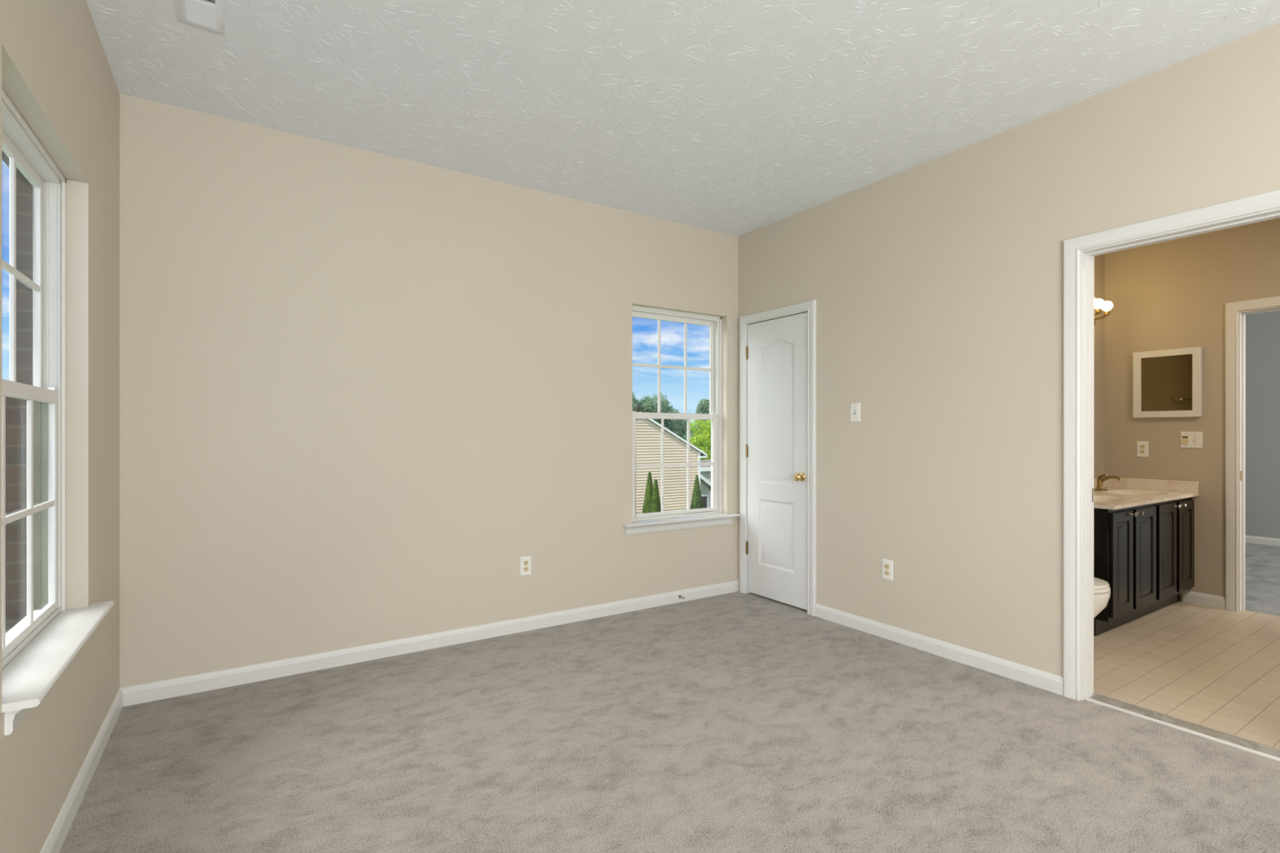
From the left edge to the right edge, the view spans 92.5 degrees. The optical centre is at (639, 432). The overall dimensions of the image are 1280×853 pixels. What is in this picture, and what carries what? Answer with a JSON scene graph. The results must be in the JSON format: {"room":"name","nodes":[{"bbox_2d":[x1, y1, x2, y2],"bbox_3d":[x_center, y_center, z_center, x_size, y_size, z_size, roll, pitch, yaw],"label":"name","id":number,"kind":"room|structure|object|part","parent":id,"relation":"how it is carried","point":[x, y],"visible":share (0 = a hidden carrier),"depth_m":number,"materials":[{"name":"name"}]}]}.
{"room":"empty bedroom","nodes":[
{"label":"empty bedroom","id":0,"kind":"room"},
{"bbox_2d":[0,0,119,852],"bbox_3d":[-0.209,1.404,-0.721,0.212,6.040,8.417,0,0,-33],"label":"wall","id":1,"kind":"structure","parent":0,"point":[55,70],"depth_m":2.09,"materials":[{"name":"beige paint"}]},
{"bbox_2d":[1,87,114,735],"bbox_3d":[-1.757,-0.095,1.793,0.202,1.590,0.989,0,0,-33],"label":"window","id":2,"kind":"structure","parent":1,"relation":"in","point":[37,650],"depth_m":2.03,"materials":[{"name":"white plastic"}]},
{"bbox_3d":[-1.812,-0.485,1.726,0.018,0.754,0.872,0,0,-33],"label":"sash","id":3,"kind":"part","parent":2,"relation":"part of","materials":[{"name":"white plastic"}]},
{"bbox_3d":[-1.780,0.230,1.747,0.018,0.746,0.872,0,0,-33],"label":"sash","id":4,"kind":"part","parent":2,"relation":"part of","materials":[{"name":"white plastic"}]},
{"bbox_3d":[-1.794,-0.124,1.738,0.080,1.530,0.935,0,0,-33],"label":"frame","id":5,"kind":"part","parent":2,"relation":"part of","materials":[{"name":"white plastic"}]},
{"bbox_3d":[-1.807,-0.120,1.729,0.046,1.479,0.934,0,0,-33],"label":"trim","id":6,"kind":"part","parent":2,"relation":"part of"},
{"bbox_3d":[-1.727,0.630,1.813,0.130,0.019,0.989,0,0,-33],"label":"sill","id":7,"kind":"part","parent":2,"relation":"part of","materials":[{"name":"white paint"}]},
{"bbox_2d":[40,688,123,852],"bbox_3d":[-0.123,1.183,-0.647,0.013,0.083,8.049,0,0,-33],"label":"baseboard","id":8,"kind":"structure","parent":1,"relation":"attached to","point":[54,842],"depth_m":2.05,"materials":[{"name":"white paint"}]},
{"bbox_2d":[120,93,737,688],"bbox_3d":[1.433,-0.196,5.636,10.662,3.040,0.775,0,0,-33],"label":"wall","id":9,"kind":"structure","parent":0,"point":[358,388],"depth_m":3.28,"materials":[{"name":"beige paint"}]},
{"bbox_2d":[119,580,739,706],"bbox_3d":[-0.780,1.183,3.732,3.676,0.083,0.013,0,0,-33],"label":"baseboard","id":10,"kind":"structure","parent":9,"relation":"attached to","point":[188,685],"depth_m":3.35,"materials":[{"name":"white paint"}]},
{"bbox_2d":[520,555,531,576],"bbox_3d":[-0.705,0.824,3.783,0.072,0.117,0.009,0,0,-33],"label":"electrical outlet","id":11,"kind":"object","parent":9,"relation":"attached to","point":[525,562],"visible":1,"depth_m":3.78,"materials":[{"name":"white plastic"}]},
{"bbox_2d":[523,566,528,571],"bbox_3d":[-0.704,0.844,3.781,0.033,0.027,0.004,0,0,-33],"label":"receptacle","id":12,"kind":"object","parent":11,"relation":"attached to","point":[525,568],"depth_m":3.78,"materials":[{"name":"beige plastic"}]},
{"bbox_2d":[523,560,528,565],"bbox_3d":[-0.704,0.804,3.781,0.033,0.027,0.004,0,0,-33],"label":"receptacle","id":13,"kind":"object","parent":11,"relation":"attached to","point":[525,562],"depth_m":3.78,"materials":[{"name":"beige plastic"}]},
{"bbox_2d":[622,305,739,535],"bbox_3d":[0.277,-0.095,4.479,1.007,1.590,0.219,0,0,-33],"label":"window","id":14,"kind":"structure","parent":9,"relation":"in","point":[649,522],"depth_m":4.56,"materials":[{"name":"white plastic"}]},
{"bbox_3d":[0.240,-0.484,4.543,0.794,0.755,0.018,0,0,-33],"label":"sash","id":15,"kind":"part","parent":14,"relation":"part of","materials":[{"name":"white plastic"}]},
{"bbox_3d":[0.261,0.231,4.511,0.794,0.747,0.018,0,0,-33],"label":"sash","id":16,"kind":"part","parent":14,"relation":"part of","materials":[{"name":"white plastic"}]},
{"bbox_3d":[0.301,0.630,4.441,1.007,0.019,0.130,0,0,-33],"label":"sill","id":17,"kind":"part","parent":14,"relation":"part of","materials":[{"name":"white paint"}]},
{"bbox_2d":[59,542,1279,852],"bbox_3d":[3.979,1.284,1.985,10.162,0.120,8.402,0,0,-33],"label":"floor","id":18,"kind":"structure","parent":0,"point":[735,722],"depth_m":2.37,"materials":[{"name":"beige carpet"}]},
{"bbox_2d":[1093,577,1111,617],"bbox_3d":[2.249,0.847,3.488,0.420,0.755,0.710,0,0,-33],"label":"toilet","id":19,"kind":"object","parent":18,"relation":"on","point":[1102,589],"visible":0.08,"depth_m":3.19,"materials":[{"name":"white ceramic"}]},
{"bbox_3d":[2.303,0.801,3.406,0.372,0.025,0.504,0,0,-33],"label":"lid","id":20,"kind":"part","parent":19,"relation":"part of","materials":[{"name":"white ceramic"}]},
{"bbox_3d":[2.303,1.030,3.405,0.364,0.388,0.512,0,0,-33],"label":"bowl","id":21,"kind":"part","parent":19,"relation":"part of","materials":[{"name":"white ceramic"}]},
{"bbox_3d":[2.305,0.826,3.402,0.372,0.021,0.504,0,0,-33],"label":"seat","id":22,"kind":"part","parent":19,"relation":"part of","materials":[{"name":"white ceramic"}]},
{"bbox_2d":[1093,497,1194,635],"bbox_3d":[3.237,0.838,4.214,1.418,0.772,0.578,0,0,-33],"label":"vanity cabinet","id":23,"kind":"object","parent":18,"relation":"on","point":[1144,553],"visible":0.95,"depth_m":3.88,"materials":[{"name":"brown wood"}]},
{"bbox_3d":[2.914,0.789,3.708,0.295,0.620,0.019,0,0,-33],"label":"cabinet door","id":24,"kind":"part","parent":23,"relation":"part of","materials":[{"name":"brown wood"}]},
{"bbox_3d":[3.224,0.518,4.234,1.418,0.131,0.527,0,0,-33],"label":"frame","id":25,"kind":"part","parent":23,"relation":"part of","materials":[{"name":"brown wood"}]},
{"bbox_3d":[3.214,0.789,3.902,0.330,0.620,0.019,0,0,-33],"label":"cabinet door","id":26,"kind":"part","parent":23,"relation":"part of","materials":[{"name":"brown wood"}]},
{"bbox_2d":[1093,476,1199,510],"bbox_3d":[3.222,0.454,4.210,1.448,0.210,0.569,0,0,-33],"label":"countertop","id":27,"kind":"structure","parent":23,"relation":"on","point":[1126,492],"depth_m":4.42,"materials":[{"name":"stone"}]},
{"bbox_2d":[1093,474,1121,490],"bbox_3d":[3.458,0.367,4.520,0.150,0.123,0.163,0,0,-33],"label":"sink faucet","id":28,"kind":"object","parent":27,"relation":"on","point":[1100,486],"visible":0.92,"depth_m":4.54,"materials":[{"name":"gold metal"}]},
{"bbox_3d":[3.431,0.326,4.542,0.024,0.042,0.069,0,0,-8],"label":"handle","id":29,"kind":"part","parent":28,"relation":"part of","materials":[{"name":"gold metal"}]},
{"bbox_3d":[3.463,0.348,4.512,0.028,0.063,0.145,0,0,-33],"label":"spout","id":30,"kind":"part","parent":28,"relation":"part of","materials":[{"name":"gold metal"}]},
{"bbox_3d":[3.530,0.789,4.107,0.312,0.620,0.019,0,0,-33],"label":"cabinet door","id":31,"kind":"part","parent":23,"relation":"part of","materials":[{"name":"brown wood"}]},
{"bbox_3d":[3.828,0.789,4.300,0.298,0.620,0.019,0,0,-33],"label":"cabinet door","id":32,"kind":"part","parent":23,"relation":"part of","materials":[{"name":"brown wood"}]},
{"bbox_2d":[1084,693,1279,761],"bbox_3d":[2.304,1.244,2.495,0.108,0.059,0.820,0,0,-33],"label":"threshold","id":33,"kind":"object","parent":18,"relation":"on","point":[1234,741],"visible":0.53,"depth_m":2.53,"materials":[{"name":"white wood"}]},
{"bbox_2d":[85,0,1279,236],"bbox_3d":[1.378,-1.575,0.299,3.962,0.122,8.402,0,0,-33],"label":"ceiling","id":34,"kind":"structure","parent":0,"point":[735,117],"depth_m":2.59,"materials":[{"name":"white paint"}]},
{"bbox_2d":[174,0,226,35],"bbox_3d":[-1.536,-1.511,2.140,0.150,0.010,0.362,0,0,-33],"label":"ceiling vent","id":35,"kind":"object","parent":34,"relation":"in","point":[210,15],"visible":1,"depth_m":2.21,"materials":[{"name":"white metal"}]},
{"bbox_2d":[737,22,1279,676],"bbox_3d":[3.002,-0.096,1.388,0.120,2.840,8.062,0,0,-33],"label":"wall","id":36,"kind":"structure","parent":0,"point":[936,284],"depth_m":3.21,"materials":[{"name":"beige paint"}]},
{"bbox_2d":[739,299,816,616],"bbox_3d":[1.000,0.167,4.418,0.179,2.114,0.737,0,0,-33],"label":"door","id":37,"kind":"structure","parent":36,"relation":"in","point":[778,357],"depth_m":4.38,"materials":[{"name":"white paint"}]},
{"bbox_3d":[1.085,0.304,4.181,0.063,0.062,0.062,0,0,-33],"label":"knob","id":38,"kind":"part","parent":37,"relation":"part of","materials":[{"name":"gold metal"}]},
{"bbox_2d":[850,403,860,422],"bbox_3d":[1.340,-0.126,3.826,0.016,0.117,0.072,0,0,-33],"label":"light switch","id":39,"kind":"object","parent":36,"relation":"attached to","point":[855,407],"visible":1,"depth_m":3.82,"materials":[{"name":"white plastic"}]},
{"bbox_2d":[881,558,893,580],"bbox_3d":[1.467,0.814,3.636,0.009,0.117,0.072,0,0,-33],"label":"electrical outlet","id":40,"kind":"object","parent":36,"relation":"attached to","point":[886,565],"visible":1,"depth_m":3.63,"materials":[{"name":"white plastic"}]},
{"bbox_2d":[884,570,889,575],"bbox_3d":[1.465,0.834,3.635,0.004,0.027,0.033,0,0,-33],"label":"receptacle","id":41,"kind":"object","parent":40,"relation":"attached to","point":[886,572],"depth_m":3.63,"materials":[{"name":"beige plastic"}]},
{"bbox_2d":[884,564,889,568],"bbox_3d":[1.465,0.794,3.635,0.004,0.027,0.033,0,0,-33],"label":"receptacle","id":42,"kind":"object","parent":40,"relation":"attached to","point":[886,566],"depth_m":3.63,"materials":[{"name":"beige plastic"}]},
{"bbox_2d":[814,603,1062,695],"bbox_3d":[1.573,1.183,3.470,0.013,0.083,1.477,0,0,-33],"label":"baseboard","id":43,"kind":"structure","parent":36,"relation":"attached to","point":[1051,682],"depth_m":3.31,"materials":[{"name":"white paint"}]},
{"bbox_2d":[1062,189,1279,700],"bbox_3d":[2.290,0.164,2.486,0.158,2.121,0.962,0,0,-33],"label":"door frame","id":44,"kind":"structure","parent":36,"relation":"in","point":[1079,252],"depth_m":2.81,"materials":[{"name":"white paint"}]},
{"bbox_2d":[1093,253,1104,477],"bbox_3d":[2.689,-0.096,4.284,2.506,2.840,0.130,0,0,-33],"label":"wall","id":45,"kind":"structure","parent":0,"point":[1099,260],"depth_m":4.79,"materials":[{"name":"beige paint"}]},
{"bbox_2d":[1093,297,1112,325],"bbox_3d":[3.231,-0.899,4.455,0.731,0.156,0.170,0,0,-33],"label":"vanity light","id":46,"kind":"object","parent":45,"relation":"attached to","point":[1099,304],"visible":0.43,"depth_m":4.52,"materials":[{"name":"white glass"}]},
{"bbox_3d":[3.320,-0.875,4.512,0.036,0.053,0.133,0,0,-33],"label":"arm","id":47,"kind":"part","parent":46,"relation":"part of","materials":[{"name":"gold metal"}]},
{"bbox_3d":[3.346,-0.938,4.471,0.071,0.079,0.071,0,0,-33],"label":"bulb","id":48,"kind":"part","parent":46,"relation":"part of","materials":[{"name":"white glass"}]},
{"bbox_3d":[3.441,-0.875,4.591,0.036,0.053,0.133,0,0,-33],"label":"arm","id":49,"kind":"part","parent":46,"relation":"part of","materials":[{"name":"gold metal"}]},
{"bbox_3d":[3.468,-0.938,4.550,0.071,0.079,0.071,0,0,-33],"label":"bulb","id":50,"kind":"part","parent":46,"relation":"part of","materials":[{"name":"white glass"}]},
{"bbox_2d":[1093,476,1198,493],"bbox_3d":[3.222,0.389,4.211,1.448,0.080,0.567,0,0,-33],"label":"backsplash","id":51,"kind":"structure","parent":45,"relation":"attached to","point":[1126,482],"depth_m":4.57,"materials":[{"name":"stone"}]},
{"bbox_2d":[1104,217,1279,600],"bbox_3d":[4.524,-0.096,3.646,0.120,2.840,3.196,0,0,-33],"label":"wall","id":52,"kind":"structure","parent":0,"point":[1172,294],"depth_m":4.42,"materials":[{"name":"beige paint"}]},
{"bbox_2d":[1136,441,1148,457],"bbox_3d":[3.804,0.126,4.638,0.009,0.117,0.072,0,0,-33],"label":"electrical outlet","id":53,"kind":"object","parent":52,"relation":"attached to","point":[1142,447],"visible":1,"depth_m":4.64,"materials":[{"name":"white plastic"}]},
{"bbox_2d":[1139,449,1145,453],"bbox_3d":[3.803,0.145,4.637,0.004,0.027,0.033,0,0,-33],"label":"receptacle","id":54,"kind":"object","parent":53,"relation":"attached to","point":[1141,451],"depth_m":4.64,"materials":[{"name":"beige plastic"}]},
{"bbox_2d":[1133,346,1202,417],"bbox_3d":[3.875,-0.361,4.510,0.030,0.496,0.394,0,0,-33],"label":"medicine cabinet","id":55,"kind":"object","parent":52,"relation":"attached to","point":[1167,383],"visible":1,"depth_m":4.49,"materials":[{"name":"white paint"}]},
{"bbox_2d":[1141,354,1192,411],"bbox_3d":[3.879,-0.360,4.510,0.022,0.409,0.304,0,0,-33],"label":"mirror","id":56,"kind":"object","parent":55,"relation":"attached to","point":[1166,380],"depth_m":4.50,"materials":[{"name":"clear glass"}]},
{"bbox_2d":[1180,431,1202,448],"bbox_3d":[3.957,0.053,4.397,0.015,0.117,0.122,0,0,-33],"label":"switch","id":57,"kind":"object","parent":52,"relation":"attached to","point":[1188,439],"visible":1,"depth_m":4.40,"materials":[{"name":"white plastic"}]},
{"bbox_2d":[1182,591,1225,608],"bbox_3d":[3.995,1.183,4.340,0.013,0.083,0.233,0,0,-33],"label":"baseboard","id":58,"kind":"structure","parent":52,"relation":"attached to","point":[1204,599],"depth_m":4.33,"materials":[{"name":"white paint"}]},
{"bbox_2d":[1225,296,1279,611],"bbox_3d":[4.372,0.164,3.881,0.158,2.121,0.957,0,0,-33],"label":"door frame","id":59,"kind":"structure","parent":52,"relation":"in","point":[1235,312],"depth_m":4.21,"materials":[{"name":"white paint"}]},
{"bbox_2d":[1244,310,1279,538],"bbox_3d":[6.151,-0.096,4.584,3.630,2.840,5.400,0,0,-33],"label":"wall","id":60,"kind":"structure","parent":0,"point":[1262,329],"depth_m":6.69,"materials":[{"name":"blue paint"}]},
{"bbox_2d":[1244,535,1279,546],"bbox_3d":[7.568,1.183,5.503,0.013,0.083,5.000,0,0,-33],"label":"baseboard","id":61,"kind":"structure","parent":60,"relation":"attached to","point":[1248,539],"depth_m":6.68,"materials":[{"name":"white paint"}]},
{"label":"outside","id":62,"kind":"structure","parent":0,"visible":0},
{"bbox_3d":[-21.089,4.524,60.099,150.000,0.200,116.200,0,0,-33],"label":"ground","id":63,"kind":"structure","parent":62,"visible":0},
{"bbox_2d":[632,392,656,420],"bbox_3d":[-0.484,0.758,42.670,3.524,7.352,2.846,0,0,-33],"label":"tree","id":64,"kind":"object","parent":63,"relation":"on","point":[646,406],"visible":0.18,"depth_m":42.33,"materials":[{"name":"green plant"}]},
{"bbox_2d":[641,471,653,513],"bbox_3d":[0.342,2.904,21.795,0.717,3.041,0.711,0,0,-33],"label":"shrub","id":65,"kind":"object","parent":63,"relation":"on","point":[649,490],"visible":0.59,"depth_m":21.67,"materials":[{"name":"green plant"}]},
{"bbox_2d":[649,479,661,512],"bbox_3d":[0.543,3.001,21.087,0.638,2.847,0.638,0,0,5],"label":"shrub","id":66,"kind":"object","parent":63,"relation":"on","point":[655,504],"visible":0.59,"depth_m":20.99,"materials":[{"name":"green plant"}]},
{"bbox_2d":[649,392,690,438],"bbox_3d":[2.005,0.715,47.216,4.920,7.439,3.278,0,0,-33],"label":"tree","id":67,"kind":"object","parent":63,"relation":"on","point":[678,427],"visible":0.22,"depth_m":46.44,"materials":[{"name":"green plant"}]},
{"bbox_2d":[635,418,706,514],"bbox_3d":[-2.222,1.812,27.231,6.608,5.223,8.285,0,0,-33],"label":"house","id":68,"kind":"structure","parent":63,"relation":"on","point":[648,431],"depth_m":24.48,"materials":[{"name":"beige plastic"}]},
{"bbox_3d":[-2.168,0.126,27.147,6.608,1.850,8.085,0,0,-33],"label":"rake trim","id":69,"kind":"part","parent":68,"relation":"part of","materials":[{"name":"white paint"}]},
{"bbox_3d":[2.435,2.625,25.433,0.110,3.597,0.090,0,0,-33],"label":"corner trim","id":70,"kind":"part","parent":68,"relation":"part of","materials":[{"name":"white paint"}]},
{"bbox_2d":[689,475,703,509],"bbox_3d":[2.099,2.978,22.574,0.733,2.892,0.738,0,0,-33],"label":"shrub","id":71,"kind":"object","parent":63,"relation":"on","point":[696,500],"visible":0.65,"depth_m":22.45,"materials":[{"name":"green plant"}]},
{"bbox_2d":[683,398,711,457],"bbox_3d":[4.631,0.983,43.783,3.897,6.905,2.188,0,0,-33],"label":"tree","id":72,"kind":"object","parent":63,"relation":"on","point":[703,407],"visible":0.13,"depth_m":43.78,"materials":[{"name":"green plant"}]},
{"bbox_2d":[689,419,711,459],"bbox_3d":[3.751,1.748,37.109,2.199,5.381,2.533,0,0,14],"label":"tree","id":73,"kind":"object","parent":63,"relation":"on","point":[703,442],"visible":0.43,"depth_m":36.55,"materials":[{"name":"green plant"}]},
{"bbox_2d":[700,459,711,508],"bbox_3d":[2.671,2.585,31.265,5.900,3.678,4.040,0,0,-33],"label":"house","id":74,"kind":"structure","parent":63,"relation":"on","point":[705,470],"depth_m":29.51,"materials":[{"name":"grey"}]},
{"bbox_3d":[3.081,3.474,29.346,0.340,0.840,0.015,0,0,-33],"label":"pane","id":75,"kind":"part","parent":74,"relation":"part of","materials":[{"name":"glass"}]},
{"bbox_3d":[3.060,3.474,29.378,0.500,1.000,0.070,0,0,-33],"label":"window trim","id":76,"kind":"part","parent":74,"relation":"part of","materials":[{"name":"white paint"}]}
]}

